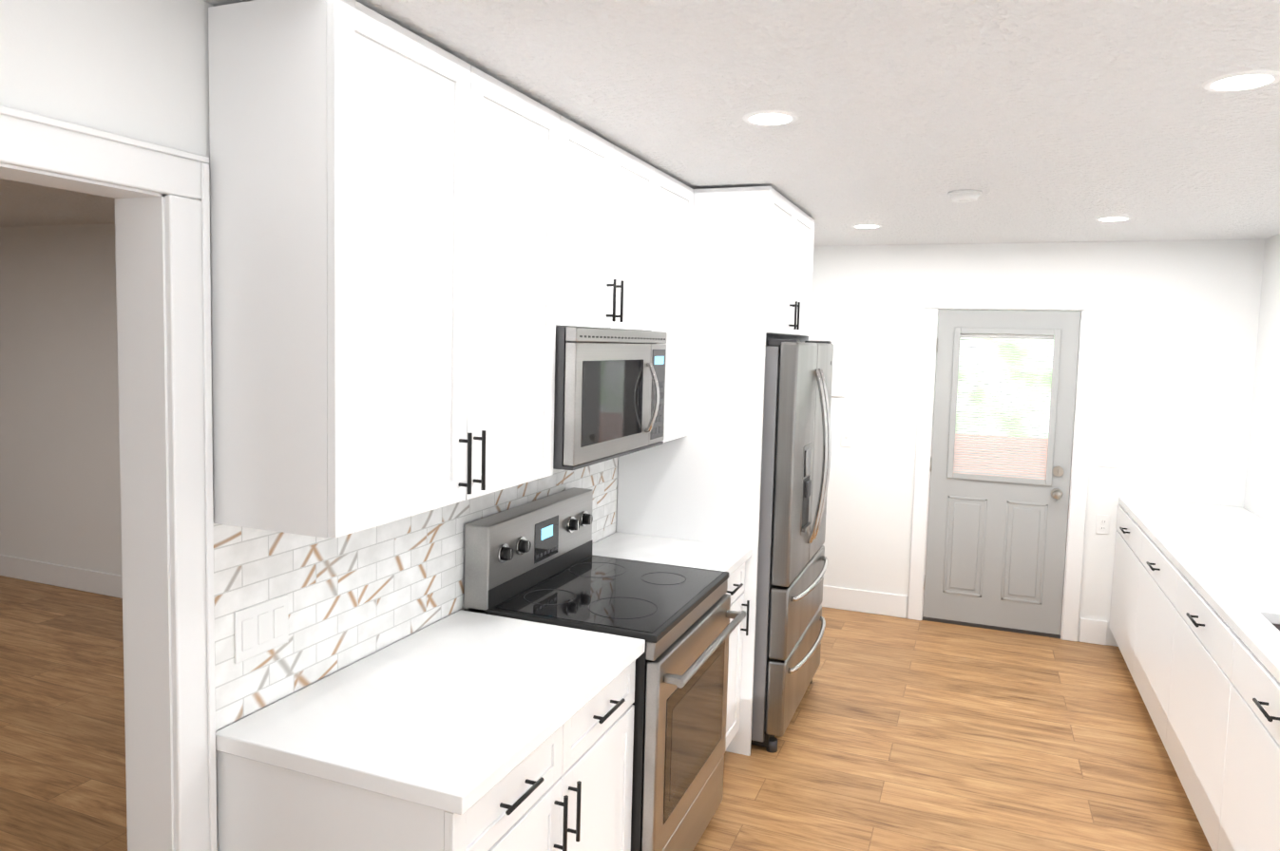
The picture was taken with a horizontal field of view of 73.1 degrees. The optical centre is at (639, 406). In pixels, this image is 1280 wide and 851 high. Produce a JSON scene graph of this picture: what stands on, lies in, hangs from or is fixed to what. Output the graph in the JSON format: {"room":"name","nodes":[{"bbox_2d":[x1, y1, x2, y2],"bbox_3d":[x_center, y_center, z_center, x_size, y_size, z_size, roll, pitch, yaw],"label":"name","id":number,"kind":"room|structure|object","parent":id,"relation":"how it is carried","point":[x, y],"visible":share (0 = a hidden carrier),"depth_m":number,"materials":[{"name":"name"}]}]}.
{"room":"kitchen","nodes":[
{"label":"kitchen","id":0,"kind":"room"},
{"bbox_2d":[0,223,121,575],"bbox_3d":[-2.874,0.071,5.462,6.080,2.440,0.120,3,5,21],"label":"wall","id":1,"kind":"structure","parent":0,"point":[60,498],"depth_m":5.79,"materials":[{"name":"white paint"}]},
{"bbox_2d":[0,554,122,598],"bbox_3d":[-2.914,1.217,5.481,6.050,0.150,0.013,3,5,21],"label":"baseboard","id":2,"kind":"structure","parent":1,"relation":"attached to","point":[72,578],"depth_m":5.86,"materials":[{"name":"white wood"}]},
{"bbox_2d":[0,0,618,850],"bbox_3d":[-0.857,0.374,2.149,0.120,2.440,8.620,3,5,21],"label":"wall","id":3,"kind":"structure","parent":0,"point":[135,68],"depth_m":1.58,"materials":[{"name":"white paint"}]},
{"bbox_2d":[0,105,216,850],"bbox_3d":[-1.166,0.581,1.381,0.163,2.127,1.034,3,5,21],"label":"trim","id":4,"kind":"structure","parent":3,"relation":"attached to","point":[160,194],"depth_m":1.75,"materials":[{"name":"white wood"}]},
{"bbox_2d":[208,0,559,538],"bbox_3d":[-0.551,-0.299,2.157,0.353,1.058,0.939,3,5,21],"label":"upper cabinet","id":5,"kind":"object","parent":3,"relation":"attached to","point":[384,194],"visible":1,"depth_m":1.79,"materials":[{"name":"white wood"}]},
{"bbox_2d":[212,458,617,730],"bbox_3d":[-0.509,0.392,2.862,0.008,0.484,2.196,3,5,21],"label":"tile backsplash","id":6,"kind":"structure","parent":3,"relation":"attached to","point":[353,598],"depth_m":2.22,"materials":[{"name":"tile"}]},
{"bbox_2d":[234,593,288,664],"bbox_3d":[-0.859,0.505,1.965,0.008,0.117,0.156,3,5,21],"label":"light switch","id":7,"kind":"object","parent":6,"relation":"attached to","point":[261,628],"visible":1,"depth_m":1.96,"materials":[{"name":"white plastic"}]},
{"bbox_2d":[555,114,655,331],"bbox_3d":[-0.227,-0.574,2.942,0.353,0.613,0.789,3,5,21],"label":"upper cabinet","id":8,"kind":"object","parent":3,"relation":"attached to","point":[605,230],"visible":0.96,"depth_m":2.83,"materials":[{"name":"white wood"}]},
{"bbox_2d":[553,326,667,470],"bbox_3d":[-0.202,-0.053,2.967,0.435,0.424,0.781,3,5,21],"label":"microwave","id":9,"kind":"object","parent":8,"relation":"attached to","point":[609,404],"visible":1,"depth_m":2.75,"materials":[{"name":"grey metal"}]},
{"bbox_2d":[646,168,693,442],"bbox_3d":[-0.002,-0.390,3.542,0.353,1.058,0.464,3,5,21],"label":"upper cabinet","id":10,"kind":"object","parent":3,"relation":"attached to","point":[672,253],"visible":0.42,"depth_m":3.52,"materials":[{"name":"white wood"}]},
{"bbox_2d":[765,187,814,336],"bbox_3d":[0.428,-0.653,4.147,0.683,0.603,0.966,3,5,21],"label":"upper cabinet","id":11,"kind":"object","parent":3,"relation":"attached to","point":[790,269],"visible":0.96,"depth_m":3.98,"materials":[{"name":"white wood"}]},
{"bbox_2d":[0,575,1212,850],"bbox_3d":[-2.366,1.562,2.761,9.390,0.100,8.740,3,5,21],"label":"floor","id":12,"kind":"structure","parent":0,"point":[901,734],"depth_m":3.79,"materials":[{"name":"brown wood"}]},
{"bbox_2d":[215,610,645,850],"bbox_3d":[-0.460,1.145,2.209,0.633,0.915,0.950,3,5,21],"label":"base cabinet","id":13,"kind":"object","parent":12,"relation":"on","point":[463,731],"visible":1,"depth_m":1.94,"materials":[{"name":"white wood"}]},
{"bbox_2d":[463,487,746,850],"bbox_3d":[-0.086,0.958,2.987,0.732,1.190,0.778,3,5,21],"label":"range","id":14,"kind":"object","parent":12,"relation":"on","point":[536,561],"visible":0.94,"depth_m":2.82,"materials":[{"name":"silver metal"}]},
{"bbox_2d":[592,532,752,750],"bbox_3d":[0.091,1.054,3.600,0.633,0.915,0.465,3,5,21],"label":"base cabinet","id":15,"kind":"object","parent":12,"relation":"on","point":[731,560],"visible":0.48,"depth_m":3.59,"materials":[{"name":"white wood"}]},
{"bbox_2d":[616,186,771,756],"bbox_3d":[0.207,0.286,3.764,0.650,2.428,0.018,3,5,21],"label":"panel","id":16,"kind":"object","parent":12,"relation":"on","point":[700,481],"visible":0.58,"depth_m":3.68,"materials":[{"name":"white wood"}]},
{"bbox_2d":[765,221,814,345],"bbox_3d":[0.570,0.226,4.679,0.650,2.428,0.018,3,5,21],"label":"panel","id":17,"kind":"object","parent":12,"relation":"on","point":[803,339],"visible":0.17,"depth_m":4.52,"materials":[{"name":"white wood"}]},
{"bbox_2d":[750,339,833,753],"bbox_3d":[0.493,0.573,4.212,0.824,1.802,0.927,3,5,21],"label":"refrigerator","id":18,"kind":"object","parent":12,"relation":"on","point":[792,563],"visible":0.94,"depth_m":3.74,"materials":[{"name":"grey metal"}]},
{"bbox_2d":[1109,497,1279,850],"bbox_3d":[1.877,1.228,1.912,0.670,0.915,6.906,3,5,21],"label":"base cabinet","id":19,"kind":"object","parent":12,"relation":"on","point":[1194,621],"depth_m":3.29,"materials":[{"name":"white wood"}]},
{"bbox_2d":[0,0,1279,246],"bbox_3d":[-2.300,-0.969,2.569,9.390,0.100,8.740,3,5,21],"label":"ceiling","id":20,"kind":"structure","parent":0,"point":[1051,120],"depth_m":2.34,"materials":[{"name":"white paint"}]},
{"bbox_2d":[742,110,799,126],"bbox_3d":[0.382,-0.843,2.527,0.164,0.006,0.164,3,5,21],"label":"recessed light","id":21,"kind":"object","parent":20,"relation":"in","point":[771,118],"visible":0.98,"depth_m":2.51,"materials":[{"name":"white plastic"}]},
{"bbox_2d":[851,224,881,229],"bbox_3d":[1.244,-0.987,4.730,0.164,0.006,0.164,3,5,21],"label":"recessed light","id":22,"kind":"object","parent":20,"relation":"in","point":[866,226],"visible":1,"depth_m":4.72,"materials":[{"name":"white plastic"}]},
{"bbox_2d":[947,190,982,202],"bbox_3d":[1.374,-0.886,3.651,0.136,0.036,0.136,3,5,21],"label":"smoke detector","id":23,"kind":"object","parent":20,"relation":"attached to","point":[964,196],"visible":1,"depth_m":3.61,"materials":[{"name":"white plastic"}]},
{"bbox_2d":[1094,215,1132,221],"bbox_3d":[2.328,-0.922,4.240,0.164,0.006,0.164,3,5,21],"label":"recessed light","id":24,"kind":"object","parent":20,"relation":"in","point":[1115,219],"visible":0.96,"depth_m":4.22,"materials":[{"name":"white plastic"}]},
{"bbox_2d":[1202,70,1279,92],"bbox_3d":[1.449,-0.781,2.076,0.164,0.006,0.164,3,5,21],"label":"recessed light","id":25,"kind":"object","parent":20,"relation":"in","point":[1242,81],"visible":1,"depth_m":2.07,"materials":[{"name":"white plastic"}]},
{"bbox_2d":[809,239,1265,647],"bbox_3d":[2.189,0.199,5.511,3.070,2.440,0.120,3,5,21],"label":"wall","id":26,"kind":"structure","parent":0,"point":[1177,334],"depth_m":5.22,"materials":[{"name":"white paint"}]},
{"bbox_2d":[812,333,847,397],"bbox_3d":[1.263,-0.276,5.771,0.230,0.420,0.020,3,5,21],"label":"electrical panel","id":27,"kind":"object","parent":26,"relation":"attached to","point":[839,342],"visible":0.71,"depth_m":5.74,"materials":[{"name":"white paint"}]},
{"bbox_2d":[821,585,1108,645],"bbox_3d":[1.777,1.324,5.676,2.300,0.150,0.013,3,5,21],"label":"baseboard","id":28,"kind":"structure","parent":26,"relation":"attached to","point":[1093,631],"depth_m":5.74,"materials":[{"name":"white wood"}]},
{"bbox_2d":[922,309,1080,635],"bbox_3d":[2.253,0.412,5.426,0.818,2.020,0.116,3,5,21],"label":"entry door","id":29,"kind":"structure","parent":26,"relation":"in","point":[996,544],"depth_m":5.44,"materials":[{"name":"grey paint"}]},
{"bbox_2d":[907,294,1100,642],"bbox_3d":[2.279,0.363,5.476,1.004,2.122,0.138,3,5,21],"label":"door frame","id":30,"kind":"structure","parent":26,"relation":"attached to","point":[1087,307],"depth_m":5.33,"materials":[{"name":"white painted wood"}]},
{"bbox_2d":[1095,515,1109,534],"bbox_3d":[2.808,0.718,5.230,0.070,0.116,0.008,3,5,21],"label":"electrical outlet plate","id":31,"kind":"object","parent":26,"relation":"attached to","point":[1102,524],"visible":1,"depth_m":5.23,"materials":[{"name":"white plastic"}]},
{"bbox_2d":[1243,233,1279,529],"bbox_3d":[2.137,0.510,1.382,0.120,2.440,7.620,3,5,21],"label":"wall","id":32,"kind":"structure","parent":0,"point":[1262,495],"depth_m":4.68,"materials":[{"name":"white paint"}]},
{"label":"outside","id":33,"kind":"structure","parent":0,"visible":0},
{"bbox_2d":[953,333,1054,479],"bbox_3d":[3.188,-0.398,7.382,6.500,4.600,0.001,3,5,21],"label":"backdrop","id":34,"kind":"structure","parent":33,"point":[1003,403],"depth_m":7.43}
]}

